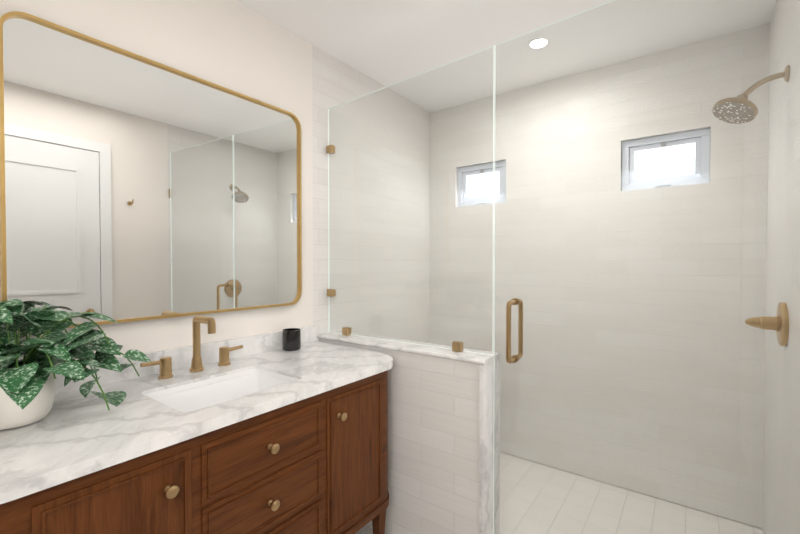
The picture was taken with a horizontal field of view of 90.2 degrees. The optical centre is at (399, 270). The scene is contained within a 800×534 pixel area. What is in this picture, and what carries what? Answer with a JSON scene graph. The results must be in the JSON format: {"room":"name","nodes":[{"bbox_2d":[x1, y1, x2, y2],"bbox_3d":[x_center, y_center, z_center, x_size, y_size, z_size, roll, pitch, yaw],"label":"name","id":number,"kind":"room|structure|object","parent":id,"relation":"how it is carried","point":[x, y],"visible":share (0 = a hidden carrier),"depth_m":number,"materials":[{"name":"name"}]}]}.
{"room":"bathroom","nodes":[
{"label":"bathroom","id":0,"kind":"room"},
{"bbox_2d":[0,0,312,366],"bbox_3d":[-1.314,0.056,1.392,0.120,2.740,2.525,1,1,36],"label":"wall","id":1,"kind":"structure","parent":0,"point":[235,46],"depth_m":1.89,"materials":[{"name":"paint"}]},
{"bbox_2d":[0,11,301,327],"bbox_3d":[-0.930,-0.330,1.776,0.032,1.060,1.218,1,1,36],"label":"mirror","id":2,"kind":"object","parent":1,"relation":"attached to","point":[134,187],"visible":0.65,"depth_m":1.59,"materials":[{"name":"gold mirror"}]},
{"bbox_2d":[55,325,315,394],"bbox_3d":[-0.970,0.386,1.743,0.020,0.092,1.580,1,1,36],"label":"backsplash","id":3,"kind":"structure","parent":1,"relation":"attached to","point":[268,341],"depth_m":1.73,"materials":[{"name":"white stone"}]},
{"bbox_2d":[312,45,429,342],"bbox_3d":[-0.178,0.032,2.936,0.120,2.740,1.310,1,1,36],"label":"tiled wall","id":4,"kind":"structure","parent":0,"point":[335,82],"depth_m":2.77,"materials":[{"name":"tile"}]},
{"bbox_2d":[317,331,500,533],"bbox_3d":[-0.007,0.903,2.166,1.084,1.022,0.188,1,1,36],"label":"wall","id":5,"kind":"structure","parent":0,"point":[440,439],"depth_m":1.92,"materials":[{"name":"tile"}]},
{"bbox_2d":[326,0,799,533],"bbox_3d":[0.418,0.172,1.842,2.138,2.464,0.170,1,1,36],"label":"glass","id":6,"kind":"object","parent":5,"relation":"on","point":[510,356],"visible":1,"depth_m":1.59,"materials":[{"name":"clear glass"}]},
{"bbox_2d":[235,0,776,111],"bbox_3d":[0.020,-1.362,1.276,2.380,0.100,3.955,1,1,36],"label":"ceiling","id":7,"kind":"structure","parent":0,"point":[385,43],"depth_m":2.24,"materials":[{"name":"paint"}]},
{"bbox_2d":[528,37,549,48],"bbox_3d":[0.811,-1.327,2.336,0.124,0.006,0.124,1,1,36],"label":"recessed light","id":8,"kind":"object","parent":7,"relation":"in","point":[544,40],"depth_m":2.33,"materials":[{"name":"white"}]},
{"bbox_2d":[430,23,769,527],"bbox_3d":[1.156,0.033,2.842,2.380,2.740,0.120,1,1,36],"label":"wall","id":9,"kind":"structure","parent":0,"point":[742,157],"depth_m":2.57,"materials":[{"name":"tile"}]},
{"bbox_2d":[458,161,505,206],"bbox_3d":[0.659,-0.680,3.185,0.426,0.321,0.069,1,1,36],"label":"window","id":10,"kind":"structure","parent":9,"relation":"in","point":[462,197],"depth_m":3.18,"materials":[{"name":"plastic"}]},
{"bbox_2d":[622,128,709,190],"bbox_3d":[1.632,-0.669,2.470,0.451,0.321,0.069,1,1,36],"label":"window","id":11,"kind":"structure","parent":9,"relation":"in","point":[675,157],"depth_m":2.45,"materials":[{"name":"plastic"}]},
{"bbox_2d":[762,0,799,533],"bbox_3d":[1.674,0.052,1.639,0.120,2.740,1.205,1,1,36],"label":"tiled wall","id":12,"kind":"structure","parent":0,"point":[787,289],"depth_m":1.75,"materials":[{"name":"tile"}]},
{"bbox_2d":[712,65,789,123],"bbox_3d":[1.535,-0.765,1.752,0.257,0.207,0.163,1,1,36],"label":"shower head","id":13,"kind":"object","parent":12,"relation":"attached to","point":[732,104],"depth_m":1.75,"materials":[{"name":"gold brass"}]},
{"bbox_2d":[745,302,788,345],"bbox_3d":[1.597,0.230,1.746,0.131,0.188,0.188,1,1,36],"label":"shower valve","id":14,"kind":"object","parent":12,"relation":"attached to","point":[782,310],"depth_m":1.70,"materials":[{"name":"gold metal"}]},
{"label":"outside","id":15,"kind":"structure","parent":0,"visible":0},
{"bbox_2d":[355,452,763,533],"bbox_3d":[0.020,1.477,1.321,2.380,0.100,3.955,1,1,36],"label":"floor","id":16,"kind":"structure","parent":15,"point":[663,521],"depth_m":2.35,"materials":[{"name":"tile"}]},
{"bbox_2d":[0,367,391,533],"bbox_3d":[-0.694,0.947,1.555,0.694,0.953,1.542,1,1,36],"label":"bathroom vanity","id":17,"kind":"object","parent":16,"relation":"on","point":[265,433],"depth_m":1.30,"materials":[{"name":"brown wood"}]},
{"bbox_2d":[0,339,392,498],"bbox_3d":[-0.705,0.453,1.549,0.678,0.035,1.580,1,1,36],"label":"countertop","id":18,"kind":"structure","parent":17,"relation":"on","point":[79,433],"depth_m":1.24,"materials":[{"name":"white stone"}]},
{"bbox_2d":[0,299,150,429],"bbox_3d":[-1.049,0.262,1.187,0.493,0.348,0.533,1,1,36],"label":"plant","id":19,"kind":"object","parent":18,"relation":"on","point":[27,388],"visible":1,"depth_m":1.16,"materials":[{"name":"green plant"}]},
{"bbox_2d":[140,315,243,378],"bbox_3d":[-0.829,0.313,1.681,0.169,0.240,0.430,1,1,36],"label":"faucet","id":20,"kind":"object","parent":18,"relation":"on","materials":[{"name":"gold metal"}]},
{"bbox_2d":[160,371,287,410],"bbox_3d":[-0.660,0.540,1.521,0.364,0.163,0.499,1,1,36],"label":"sink","id":21,"kind":"object","parent":18,"relation":"in","point":[199,394],"depth_m":1.67,"materials":[{"name":"white ceramic"}]},
{"bbox_2d":[282,328,300,350],"bbox_3d":[-0.581,0.372,2.140,0.096,0.107,0.096,1,1,36],"label":"candle","id":22,"kind":"object","parent":18,"relation":"on","point":[291,339],"visible":1,"depth_m":2.10,"materials":[{"name":"glass"}]}
]}

